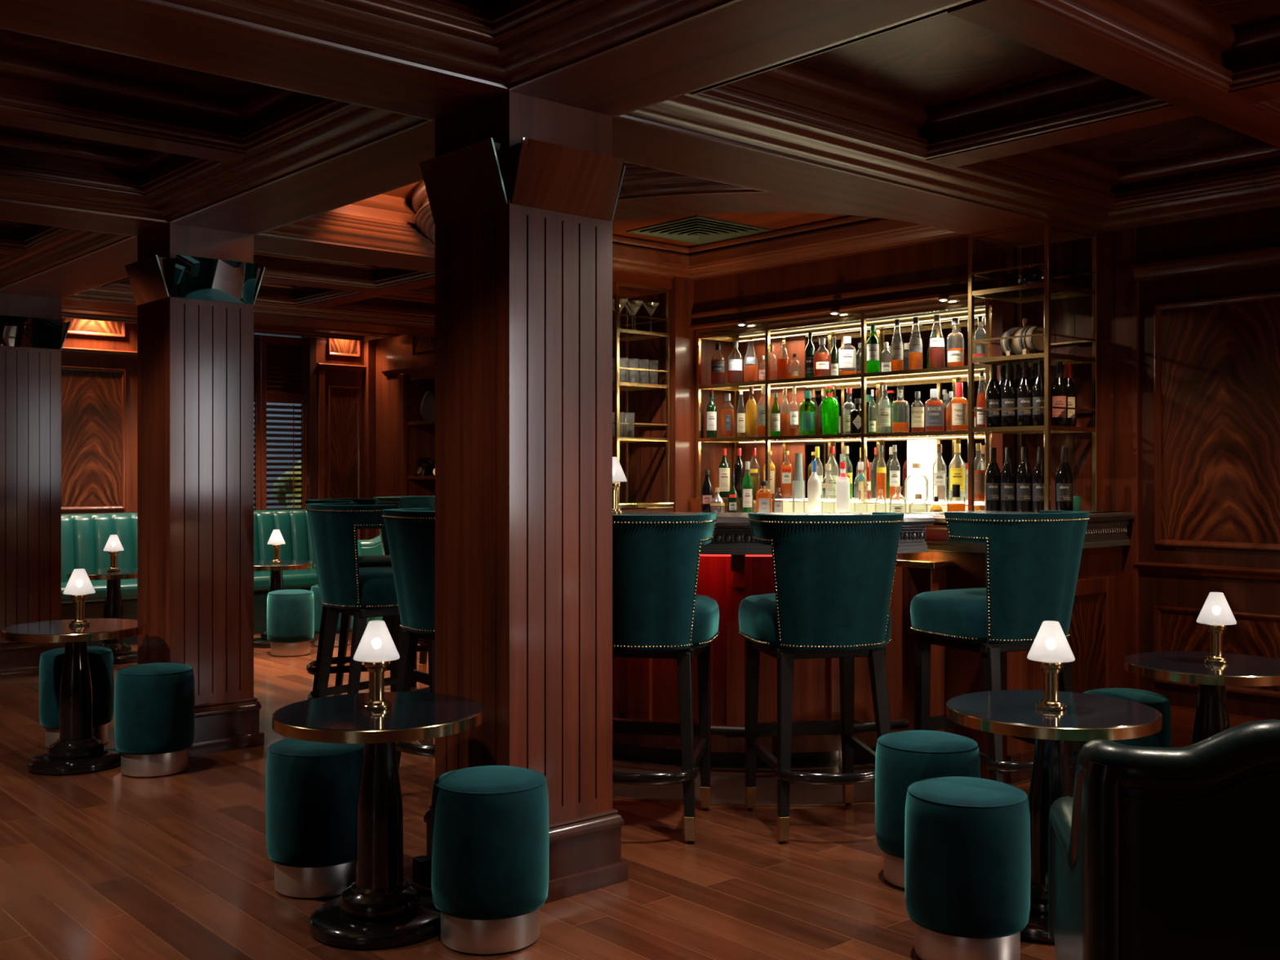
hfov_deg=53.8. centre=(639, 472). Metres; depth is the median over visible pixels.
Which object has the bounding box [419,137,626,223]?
mirror
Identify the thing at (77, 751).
pedestal table
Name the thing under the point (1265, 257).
trim
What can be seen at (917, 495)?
bottle
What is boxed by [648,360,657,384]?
tumbler
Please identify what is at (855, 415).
bottle
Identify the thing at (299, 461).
hedge
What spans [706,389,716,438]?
bottle
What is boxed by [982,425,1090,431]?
glass shelf
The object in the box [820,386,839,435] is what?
bottle
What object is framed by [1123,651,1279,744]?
pedestal table
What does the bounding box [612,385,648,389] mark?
glass shelf
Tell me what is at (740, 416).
bottle
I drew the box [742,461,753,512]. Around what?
bottle
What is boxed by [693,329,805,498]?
mirror
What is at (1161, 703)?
ottoman
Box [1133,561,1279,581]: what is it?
trim
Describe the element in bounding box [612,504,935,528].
countertop
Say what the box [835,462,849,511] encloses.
bottle
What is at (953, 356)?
label
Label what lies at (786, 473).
bottle
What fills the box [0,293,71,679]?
column
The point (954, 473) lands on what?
label
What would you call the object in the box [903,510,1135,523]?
countertop
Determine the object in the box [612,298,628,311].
cocktail glass
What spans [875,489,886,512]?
bottle
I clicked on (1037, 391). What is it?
wine bottle
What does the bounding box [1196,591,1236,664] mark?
table lamp
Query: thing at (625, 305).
cocktail glass
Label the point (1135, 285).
trim
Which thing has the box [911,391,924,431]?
bottle
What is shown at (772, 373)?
bottle
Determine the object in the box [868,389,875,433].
bottle
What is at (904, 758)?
ottoman
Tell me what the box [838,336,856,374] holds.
bottle
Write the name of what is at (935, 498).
bottle
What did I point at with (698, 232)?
ceiling vent
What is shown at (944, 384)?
mirror
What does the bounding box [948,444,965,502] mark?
bottle
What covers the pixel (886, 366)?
bottle
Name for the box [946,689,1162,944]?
pedestal table
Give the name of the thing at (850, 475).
bottle
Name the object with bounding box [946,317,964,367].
bottle
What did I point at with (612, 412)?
tumbler
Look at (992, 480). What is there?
wine bottle
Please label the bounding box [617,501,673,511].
countertop
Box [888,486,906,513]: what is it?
bottle
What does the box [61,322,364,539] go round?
wall
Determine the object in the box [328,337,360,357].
trim
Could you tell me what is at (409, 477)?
shelf
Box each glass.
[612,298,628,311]
[624,303,638,317]
[626,300,643,328]
[642,302,659,331]
[792,480,804,512]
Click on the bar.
(893, 659)
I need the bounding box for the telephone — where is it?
[413,457,435,475]
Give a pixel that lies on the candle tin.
(1077, 500)
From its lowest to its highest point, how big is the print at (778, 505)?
0.056 m
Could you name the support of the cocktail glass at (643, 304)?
on the shelving unit at (627, 334)
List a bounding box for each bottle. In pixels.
[701,470,713,512]
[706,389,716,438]
[710,487,724,512]
[711,343,724,384]
[718,448,730,497]
[720,393,733,437]
[726,475,738,512]
[728,340,742,383]
[733,448,744,497]
[737,389,745,437]
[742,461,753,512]
[743,339,757,382]
[745,386,757,436]
[747,448,759,492]
[755,480,772,512]
[757,385,764,436]
[758,355,764,381]
[763,451,775,497]
[769,345,776,380]
[770,392,780,435]
[773,487,782,512]
[776,341,790,379]
[781,387,789,435]
[781,451,791,498]
[788,353,800,378]
[790,386,798,435]
[799,391,815,435]
[804,332,815,377]
[807,460,820,512]
[813,337,831,377]
[814,446,822,499]
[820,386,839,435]
[822,463,834,512]
[825,446,839,499]
[830,337,838,375]
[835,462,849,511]
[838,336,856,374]
[842,445,853,499]
[843,388,855,434]
[849,398,861,434]
[853,462,867,512]
[854,342,861,371]
[857,445,871,500]
[866,324,879,373]
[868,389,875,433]
[875,444,886,500]
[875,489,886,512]
[878,385,890,433]
[881,342,891,372]
[888,444,900,500]
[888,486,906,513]
[890,319,903,371]
[891,386,909,432]
[904,462,928,501]
[908,316,922,369]
[908,493,928,512]
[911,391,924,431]
[924,388,943,431]
[928,314,945,368]
[929,496,942,511]
[932,444,946,502]
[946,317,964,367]
[946,391,955,431]
[946,484,964,511]
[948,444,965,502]
[951,382,968,431]
[967,407,976,430]
[974,316,985,364]
[974,443,985,502]
[976,370,985,427]
[984,447,1000,511]
[985,364,1001,426]
[998,364,1005,388]
[1000,363,1017,426]
[1000,447,1016,511]
[1013,364,1020,388]
[1016,361,1032,426]
[1016,446,1032,511]
[1030,363,1037,386]
[1031,360,1044,426]
[1031,446,1044,511]
[1050,361,1067,426]
[1055,446,1073,511]
[1063,362,1076,426]
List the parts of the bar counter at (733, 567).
panel, skirting, foot rail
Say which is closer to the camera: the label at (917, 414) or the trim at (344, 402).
the label at (917, 414)
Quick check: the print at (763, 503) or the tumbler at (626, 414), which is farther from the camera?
the tumbler at (626, 414)
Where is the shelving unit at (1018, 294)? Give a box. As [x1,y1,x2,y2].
[968,221,1098,511]
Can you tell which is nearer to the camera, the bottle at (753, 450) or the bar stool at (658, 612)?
the bar stool at (658, 612)
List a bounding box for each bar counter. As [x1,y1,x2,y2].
[612,504,935,768]
[894,510,1135,783]
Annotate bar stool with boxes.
[304,498,417,695]
[305,502,435,746]
[373,496,435,672]
[382,508,435,768]
[612,512,719,844]
[737,512,904,844]
[910,510,1089,790]
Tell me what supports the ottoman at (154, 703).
on the floor
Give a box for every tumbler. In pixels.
[612,412,623,436]
[619,357,628,382]
[623,360,626,382]
[623,412,634,437]
[625,413,627,436]
[627,358,638,382]
[638,359,648,383]
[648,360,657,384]
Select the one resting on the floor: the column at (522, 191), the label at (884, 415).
the column at (522, 191)
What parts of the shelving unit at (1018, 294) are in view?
post, post, frame, shelf frame, shelf frame, shelf frame, guard rail, guard rail, guard rail, post, post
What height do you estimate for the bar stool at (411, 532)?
1.117 m
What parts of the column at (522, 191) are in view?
moulding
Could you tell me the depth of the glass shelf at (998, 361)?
5.86 m
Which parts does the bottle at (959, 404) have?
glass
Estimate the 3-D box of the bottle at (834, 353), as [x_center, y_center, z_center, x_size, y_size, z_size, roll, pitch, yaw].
[1.096,-0.648,7.115,0.046,0.235,0.047,0,0,9]
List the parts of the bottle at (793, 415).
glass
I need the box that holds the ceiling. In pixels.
[0,0,1279,341]
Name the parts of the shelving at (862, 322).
post, post, post, post, post, glass shelf, frame, shelf frame, shelf frame, shelf frame, glass shelf, glass shelf, post, post, post, post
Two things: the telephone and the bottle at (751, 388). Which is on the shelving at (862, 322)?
the bottle at (751, 388)
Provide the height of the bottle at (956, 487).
0.177 m
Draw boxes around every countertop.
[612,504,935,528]
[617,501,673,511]
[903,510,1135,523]
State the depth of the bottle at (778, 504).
6.85 m
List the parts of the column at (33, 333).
moulding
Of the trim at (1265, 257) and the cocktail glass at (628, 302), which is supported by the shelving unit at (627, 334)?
the cocktail glass at (628, 302)
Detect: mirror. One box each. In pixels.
[0,315,71,349]
[124,254,265,305]
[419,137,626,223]
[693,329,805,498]
[805,311,991,501]
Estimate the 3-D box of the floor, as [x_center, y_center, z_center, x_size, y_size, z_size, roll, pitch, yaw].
[-0.380,1.290,4.258,6.750,0.060,13.400,0,0,-41]
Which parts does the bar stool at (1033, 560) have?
leg, seat, seat frame, leg, nailhead trim, leg, backrest, leg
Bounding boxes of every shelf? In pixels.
[408,420,435,426]
[408,475,435,479]
[612,332,648,337]
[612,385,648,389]
[894,558,952,568]
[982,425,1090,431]
[990,287,1075,298]
[994,357,1073,364]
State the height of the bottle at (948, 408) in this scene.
0.210 m
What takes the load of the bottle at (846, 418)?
on the shelving at (862, 322)
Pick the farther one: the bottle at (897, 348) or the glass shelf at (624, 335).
the glass shelf at (624, 335)
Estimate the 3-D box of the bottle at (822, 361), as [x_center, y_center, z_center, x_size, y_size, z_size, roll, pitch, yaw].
[1.011,-0.638,7.000,0.096,0.215,0.098,0,0,8]
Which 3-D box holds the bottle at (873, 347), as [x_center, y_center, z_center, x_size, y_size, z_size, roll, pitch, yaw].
[1.243,-0.660,6.736,0.070,0.259,0.071,0,0,10]
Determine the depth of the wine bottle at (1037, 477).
5.62 m
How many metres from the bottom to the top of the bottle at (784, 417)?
0.288 m
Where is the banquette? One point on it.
(84, 536)
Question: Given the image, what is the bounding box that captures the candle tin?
[1073,496,1080,511]
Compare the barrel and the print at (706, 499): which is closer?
the barrel
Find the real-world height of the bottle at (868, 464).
0.296 m
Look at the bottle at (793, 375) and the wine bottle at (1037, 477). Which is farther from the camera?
the bottle at (793, 375)
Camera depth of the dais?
5.03 m
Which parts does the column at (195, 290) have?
moulding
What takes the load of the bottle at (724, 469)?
on the bar
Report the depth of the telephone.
10.84 m
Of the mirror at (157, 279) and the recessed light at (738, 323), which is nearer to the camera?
the mirror at (157, 279)
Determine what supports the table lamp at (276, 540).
on the pedestal table at (276, 583)
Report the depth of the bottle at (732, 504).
7.11 m
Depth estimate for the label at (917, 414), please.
6.66 m
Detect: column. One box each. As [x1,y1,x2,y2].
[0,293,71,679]
[124,223,265,756]
[419,91,628,904]
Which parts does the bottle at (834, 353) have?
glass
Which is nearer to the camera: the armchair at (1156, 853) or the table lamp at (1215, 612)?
the armchair at (1156, 853)
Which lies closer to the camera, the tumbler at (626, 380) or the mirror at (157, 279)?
the mirror at (157, 279)
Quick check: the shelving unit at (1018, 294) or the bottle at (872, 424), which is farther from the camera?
the bottle at (872, 424)
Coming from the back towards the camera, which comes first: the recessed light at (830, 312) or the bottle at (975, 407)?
the recessed light at (830, 312)
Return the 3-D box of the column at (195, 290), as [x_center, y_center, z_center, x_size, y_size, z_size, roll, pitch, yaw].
[-2.066,0.078,5.868,0.509,2.364,0.520,0,0,-41]
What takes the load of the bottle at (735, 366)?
on the shelving at (862, 322)
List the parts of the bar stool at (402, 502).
leg, nailhead trim, backrest, leg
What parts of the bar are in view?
riser panel, riser light panel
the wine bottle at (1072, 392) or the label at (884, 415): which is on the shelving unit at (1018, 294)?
the wine bottle at (1072, 392)
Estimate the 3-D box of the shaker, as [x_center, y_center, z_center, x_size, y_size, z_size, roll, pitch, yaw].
[0.908,0.018,7.224,0.060,0.260,0.060,0,0,-41]
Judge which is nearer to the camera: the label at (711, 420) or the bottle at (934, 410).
the bottle at (934, 410)
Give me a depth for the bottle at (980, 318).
6.38 m
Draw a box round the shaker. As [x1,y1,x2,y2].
[794,453,803,498]
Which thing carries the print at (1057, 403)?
attached to the wine bottle at (1059, 391)
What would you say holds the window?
in the wall at (332, 377)
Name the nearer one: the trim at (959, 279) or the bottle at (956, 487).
the bottle at (956, 487)
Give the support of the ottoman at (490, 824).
on the floor
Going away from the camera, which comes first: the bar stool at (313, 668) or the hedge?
the bar stool at (313, 668)
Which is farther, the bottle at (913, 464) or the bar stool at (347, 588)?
the bottle at (913, 464)
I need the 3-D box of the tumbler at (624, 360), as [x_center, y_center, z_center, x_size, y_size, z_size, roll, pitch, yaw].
[-0.111,-0.603,7.550,0.066,0.145,0.066,0,0,-41]
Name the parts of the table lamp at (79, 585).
lamp shade, brass stem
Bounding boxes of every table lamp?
[62,568,95,626]
[103,534,124,571]
[267,529,285,563]
[353,620,399,710]
[612,457,626,514]
[1026,620,1075,711]
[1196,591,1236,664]
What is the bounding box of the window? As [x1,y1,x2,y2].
[253,332,316,510]
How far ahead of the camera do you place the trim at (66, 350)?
10.58 m
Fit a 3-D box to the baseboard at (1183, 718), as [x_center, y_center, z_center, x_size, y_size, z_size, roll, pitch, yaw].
[4.211,1.143,3.433,0.022,0.235,6.000,0,0,-41]
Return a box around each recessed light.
[737,322,746,325]
[829,311,839,314]
[937,297,948,301]
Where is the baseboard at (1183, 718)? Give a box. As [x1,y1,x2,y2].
[1169,705,1268,747]
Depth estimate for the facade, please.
17.03 m
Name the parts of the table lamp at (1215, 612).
brass stem, lamp shade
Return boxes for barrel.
[1000,318,1044,355]
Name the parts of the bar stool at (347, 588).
leg, nailhead trim, backrest, leg, seat frame, seat, leg, leg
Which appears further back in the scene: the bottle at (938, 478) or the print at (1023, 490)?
the bottle at (938, 478)
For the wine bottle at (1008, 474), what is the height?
0.292 m
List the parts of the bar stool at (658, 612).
leg, seat frame, backrest, nailhead trim, leg, leg, seat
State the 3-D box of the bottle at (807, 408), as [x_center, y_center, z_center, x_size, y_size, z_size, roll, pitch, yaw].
[0.940,-0.335,7.080,0.090,0.249,0.092,0,0,8]
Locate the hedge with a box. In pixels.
[273,460,301,507]
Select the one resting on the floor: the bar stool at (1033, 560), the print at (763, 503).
the bar stool at (1033, 560)
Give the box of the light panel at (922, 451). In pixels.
[906,439,934,500]
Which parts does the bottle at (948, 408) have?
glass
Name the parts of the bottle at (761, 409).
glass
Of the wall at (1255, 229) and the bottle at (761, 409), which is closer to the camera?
the wall at (1255, 229)
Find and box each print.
[702,495,710,503]
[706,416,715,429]
[759,498,768,509]
[774,502,782,511]
[842,354,852,362]
[866,344,877,359]
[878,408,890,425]
[894,506,901,511]
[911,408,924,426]
[932,337,941,342]
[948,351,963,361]
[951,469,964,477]
[974,478,984,493]
[989,400,1000,415]
[1017,484,1031,497]
[1054,400,1063,412]
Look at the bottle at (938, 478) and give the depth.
6.49 m
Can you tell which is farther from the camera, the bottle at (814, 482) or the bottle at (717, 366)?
the bottle at (717, 366)
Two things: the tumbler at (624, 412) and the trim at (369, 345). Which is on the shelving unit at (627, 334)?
the tumbler at (624, 412)
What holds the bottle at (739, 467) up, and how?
on the bar
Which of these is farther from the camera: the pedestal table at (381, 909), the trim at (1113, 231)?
the trim at (1113, 231)
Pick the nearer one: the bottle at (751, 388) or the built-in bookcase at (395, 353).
the bottle at (751, 388)
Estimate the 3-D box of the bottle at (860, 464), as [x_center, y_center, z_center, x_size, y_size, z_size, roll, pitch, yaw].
[1.127,0.088,6.444,0.066,0.288,0.066,0,0,10]
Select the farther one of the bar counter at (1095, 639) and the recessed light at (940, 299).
the recessed light at (940, 299)
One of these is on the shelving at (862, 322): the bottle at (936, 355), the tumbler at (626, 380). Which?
the bottle at (936, 355)
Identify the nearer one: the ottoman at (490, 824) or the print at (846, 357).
the ottoman at (490, 824)
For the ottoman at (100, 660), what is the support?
on the floor
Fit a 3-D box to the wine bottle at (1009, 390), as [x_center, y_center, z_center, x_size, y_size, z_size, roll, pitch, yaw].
[1.689,-0.356,5.774,0.075,0.292,0.077,0,0,16]
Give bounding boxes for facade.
[253,402,301,508]
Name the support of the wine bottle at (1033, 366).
on the shelving unit at (1018, 294)
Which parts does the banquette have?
seat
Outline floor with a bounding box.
[0,631,1056,959]
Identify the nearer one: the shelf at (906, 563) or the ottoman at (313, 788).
the ottoman at (313, 788)
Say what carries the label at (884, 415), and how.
attached to the bottle at (884, 414)
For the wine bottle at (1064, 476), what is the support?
on the bar counter at (1095, 639)
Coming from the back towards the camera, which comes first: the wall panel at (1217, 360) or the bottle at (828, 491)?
the bottle at (828, 491)
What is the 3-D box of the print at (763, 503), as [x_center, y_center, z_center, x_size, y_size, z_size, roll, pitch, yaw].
[0.679,0.177,6.904,0.053,0.068,0.001,0,0,6]
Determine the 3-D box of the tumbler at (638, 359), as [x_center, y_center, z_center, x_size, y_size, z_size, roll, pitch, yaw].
[0.019,-0.603,7.537,0.066,0.145,0.066,0,0,-41]
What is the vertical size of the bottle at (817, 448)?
0.296 m
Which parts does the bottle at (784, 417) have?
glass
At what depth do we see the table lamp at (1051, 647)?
3.51 m
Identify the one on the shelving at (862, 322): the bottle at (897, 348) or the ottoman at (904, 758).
the bottle at (897, 348)
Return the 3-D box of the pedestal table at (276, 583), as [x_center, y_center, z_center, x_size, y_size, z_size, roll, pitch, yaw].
[-2.667,0.960,9.264,0.577,0.601,0.577,0,0,-22]
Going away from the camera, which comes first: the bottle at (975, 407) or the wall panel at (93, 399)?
the bottle at (975, 407)
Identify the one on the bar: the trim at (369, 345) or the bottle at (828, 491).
the bottle at (828, 491)
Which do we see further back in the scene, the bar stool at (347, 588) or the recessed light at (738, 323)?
the recessed light at (738, 323)
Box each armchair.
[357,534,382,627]
[1048,719,1279,959]
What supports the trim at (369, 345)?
attached to the built-in bookcase at (395, 353)
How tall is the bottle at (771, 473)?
0.276 m
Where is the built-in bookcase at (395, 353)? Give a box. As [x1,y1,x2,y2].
[375,334,435,537]
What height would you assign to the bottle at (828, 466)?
0.279 m
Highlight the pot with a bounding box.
[1017,259,1053,284]
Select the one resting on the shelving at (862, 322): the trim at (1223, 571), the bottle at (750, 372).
the bottle at (750, 372)
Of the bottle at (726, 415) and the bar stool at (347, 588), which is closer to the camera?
the bar stool at (347, 588)
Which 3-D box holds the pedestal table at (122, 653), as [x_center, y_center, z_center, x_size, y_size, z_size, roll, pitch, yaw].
[-3.533,0.960,8.476,0.577,0.601,0.577,0,0,28]
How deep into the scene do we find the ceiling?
4.33 m
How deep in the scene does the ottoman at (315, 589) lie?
9.14 m
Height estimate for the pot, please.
0.140 m
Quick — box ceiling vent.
[625,215,772,244]
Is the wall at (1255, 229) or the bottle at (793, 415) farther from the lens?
the bottle at (793, 415)
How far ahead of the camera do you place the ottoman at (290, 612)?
8.65 m
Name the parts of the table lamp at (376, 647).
lamp shade, brass stem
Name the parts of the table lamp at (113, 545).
brass stem, lamp shade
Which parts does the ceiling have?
figured panel, figured panel, curved crown, bar crown, panel, figured panel, figured panel, figured panel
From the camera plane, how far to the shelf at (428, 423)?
10.76 m
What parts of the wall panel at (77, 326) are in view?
panel moulding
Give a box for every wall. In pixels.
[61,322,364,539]
[612,227,1136,688]
[1136,206,1279,719]
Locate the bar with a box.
[689,497,985,732]
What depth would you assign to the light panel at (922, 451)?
6.81 m
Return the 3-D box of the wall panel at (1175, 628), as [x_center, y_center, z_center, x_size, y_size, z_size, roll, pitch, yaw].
[2.675,0.760,5.185,0.021,0.340,1.160,0,0,-41]
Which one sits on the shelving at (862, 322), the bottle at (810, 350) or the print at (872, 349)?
the bottle at (810, 350)
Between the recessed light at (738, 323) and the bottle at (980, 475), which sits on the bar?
the bottle at (980, 475)
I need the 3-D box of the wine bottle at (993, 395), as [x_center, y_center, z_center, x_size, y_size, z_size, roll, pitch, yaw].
[1.635,-0.356,5.835,0.075,0.292,0.077,0,0,16]
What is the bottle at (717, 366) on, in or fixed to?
on the shelving at (862, 322)
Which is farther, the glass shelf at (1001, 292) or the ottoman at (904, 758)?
the glass shelf at (1001, 292)
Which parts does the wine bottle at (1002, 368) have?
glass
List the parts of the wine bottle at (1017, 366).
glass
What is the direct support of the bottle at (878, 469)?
on the bar
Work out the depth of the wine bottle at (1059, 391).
5.67 m
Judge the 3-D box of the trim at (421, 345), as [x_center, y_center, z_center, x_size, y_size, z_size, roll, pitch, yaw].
[-1.664,-1.140,10.518,0.021,0.270,0.860,0,0,-41]
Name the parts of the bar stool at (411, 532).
leg, nailhead trim, backrest, seat frame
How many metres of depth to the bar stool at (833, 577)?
4.33 m
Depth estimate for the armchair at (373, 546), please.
9.91 m
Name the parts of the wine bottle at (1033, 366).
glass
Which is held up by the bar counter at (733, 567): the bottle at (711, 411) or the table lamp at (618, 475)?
the table lamp at (618, 475)
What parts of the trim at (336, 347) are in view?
figured panel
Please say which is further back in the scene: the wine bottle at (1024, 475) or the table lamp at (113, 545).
the table lamp at (113, 545)
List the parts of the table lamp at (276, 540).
brass stem, lamp shade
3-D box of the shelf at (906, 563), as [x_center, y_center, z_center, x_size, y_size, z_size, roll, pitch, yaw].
[1.186,0.384,5.355,0.130,0.028,0.240,0,0,-41]
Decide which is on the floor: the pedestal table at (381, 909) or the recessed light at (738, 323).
the pedestal table at (381, 909)
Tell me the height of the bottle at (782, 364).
0.220 m
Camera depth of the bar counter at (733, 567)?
5.35 m
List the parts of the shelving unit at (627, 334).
post, post, frame, shelf frame, shelf frame, shelf frame, guard rail, guard rail, guard rail, post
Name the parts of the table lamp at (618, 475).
brass stem, lamp shade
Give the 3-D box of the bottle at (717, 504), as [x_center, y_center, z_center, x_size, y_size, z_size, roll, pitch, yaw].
[0.443,0.158,7.223,0.085,0.148,0.085,0,0,3]
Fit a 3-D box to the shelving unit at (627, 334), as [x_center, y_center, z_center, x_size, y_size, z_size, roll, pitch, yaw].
[-0.104,-0.464,7.592,0.425,1.278,0.395,0,0,-41]
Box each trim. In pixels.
[61,346,435,376]
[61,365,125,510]
[317,339,407,539]
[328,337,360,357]
[328,386,360,539]
[412,335,435,355]
[415,740,1031,806]
[640,231,1115,507]
[689,272,991,329]
[1131,246,1279,281]
[1132,281,1139,689]
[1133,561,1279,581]
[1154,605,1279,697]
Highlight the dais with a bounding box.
[417,738,1031,804]
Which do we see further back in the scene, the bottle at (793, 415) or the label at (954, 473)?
the bottle at (793, 415)
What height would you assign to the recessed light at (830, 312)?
0.017 m
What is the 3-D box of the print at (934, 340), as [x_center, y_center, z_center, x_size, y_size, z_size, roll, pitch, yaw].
[1.505,-0.662,6.400,0.068,0.039,0.020,0,0,13]
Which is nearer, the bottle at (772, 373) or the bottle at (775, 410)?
the bottle at (775, 410)
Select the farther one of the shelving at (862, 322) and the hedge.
the hedge
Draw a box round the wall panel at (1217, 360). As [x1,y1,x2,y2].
[1154,291,1279,550]
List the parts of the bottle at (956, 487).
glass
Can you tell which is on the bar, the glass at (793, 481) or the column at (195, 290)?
the glass at (793, 481)
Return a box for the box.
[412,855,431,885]
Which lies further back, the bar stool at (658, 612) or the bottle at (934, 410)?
the bottle at (934, 410)
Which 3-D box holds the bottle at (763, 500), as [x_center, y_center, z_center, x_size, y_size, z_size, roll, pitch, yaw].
[0.683,0.138,6.949,0.089,0.186,0.090,0,0,6]
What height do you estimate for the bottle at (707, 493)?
0.247 m
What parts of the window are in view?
shutter frame, tilt rod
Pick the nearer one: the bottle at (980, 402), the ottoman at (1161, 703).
the ottoman at (1161, 703)
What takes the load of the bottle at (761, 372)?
on the shelving at (862, 322)
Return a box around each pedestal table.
[0,618,147,775]
[66,568,137,664]
[253,560,315,648]
[271,691,484,950]
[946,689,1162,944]
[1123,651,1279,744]
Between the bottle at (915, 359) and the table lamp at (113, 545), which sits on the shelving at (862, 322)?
the bottle at (915, 359)
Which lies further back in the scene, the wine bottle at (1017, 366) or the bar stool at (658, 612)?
the wine bottle at (1017, 366)
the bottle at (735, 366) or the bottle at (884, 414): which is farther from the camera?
the bottle at (735, 366)
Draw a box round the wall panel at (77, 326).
[61,317,125,337]
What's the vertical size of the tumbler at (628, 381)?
0.145 m
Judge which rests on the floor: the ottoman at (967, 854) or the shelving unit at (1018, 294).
the ottoman at (967, 854)
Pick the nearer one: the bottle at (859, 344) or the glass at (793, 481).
the glass at (793, 481)
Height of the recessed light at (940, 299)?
0.017 m
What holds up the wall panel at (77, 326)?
attached to the wall at (332, 377)
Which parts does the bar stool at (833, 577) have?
leg, leg, seat, seat frame, nailhead trim, backrest, leg, leg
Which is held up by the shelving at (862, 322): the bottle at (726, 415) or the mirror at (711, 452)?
the bottle at (726, 415)
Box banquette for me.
[61,509,318,646]
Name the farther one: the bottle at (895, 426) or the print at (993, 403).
the bottle at (895, 426)
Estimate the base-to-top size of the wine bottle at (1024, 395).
0.292 m
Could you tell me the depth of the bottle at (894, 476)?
6.70 m
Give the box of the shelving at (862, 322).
[696,297,991,502]
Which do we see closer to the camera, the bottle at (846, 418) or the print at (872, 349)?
the print at (872, 349)
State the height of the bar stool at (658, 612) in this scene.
1.117 m
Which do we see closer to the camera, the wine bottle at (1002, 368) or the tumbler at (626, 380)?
the wine bottle at (1002, 368)
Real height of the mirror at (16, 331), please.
0.182 m
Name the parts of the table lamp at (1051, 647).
lamp shade, brass stem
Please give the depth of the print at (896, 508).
6.23 m
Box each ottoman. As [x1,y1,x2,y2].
[39,645,114,748]
[114,662,195,777]
[265,737,363,899]
[266,589,314,657]
[311,584,353,647]
[431,765,549,955]
[875,729,980,889]
[904,776,1031,959]
[1080,688,1171,750]
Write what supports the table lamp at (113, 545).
on the pedestal table at (122, 653)
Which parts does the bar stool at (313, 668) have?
leg, backrest, leg, seat, leg, leg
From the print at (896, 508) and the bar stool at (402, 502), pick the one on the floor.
the bar stool at (402, 502)
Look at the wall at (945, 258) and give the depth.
6.33 m
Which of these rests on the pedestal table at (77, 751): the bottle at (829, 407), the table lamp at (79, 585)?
the table lamp at (79, 585)
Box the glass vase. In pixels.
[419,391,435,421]
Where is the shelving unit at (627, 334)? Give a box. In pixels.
[612,282,671,502]
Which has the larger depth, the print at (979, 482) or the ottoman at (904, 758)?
the print at (979, 482)
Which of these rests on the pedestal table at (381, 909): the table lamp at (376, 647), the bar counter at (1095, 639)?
the table lamp at (376, 647)
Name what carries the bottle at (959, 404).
on the shelving at (862, 322)

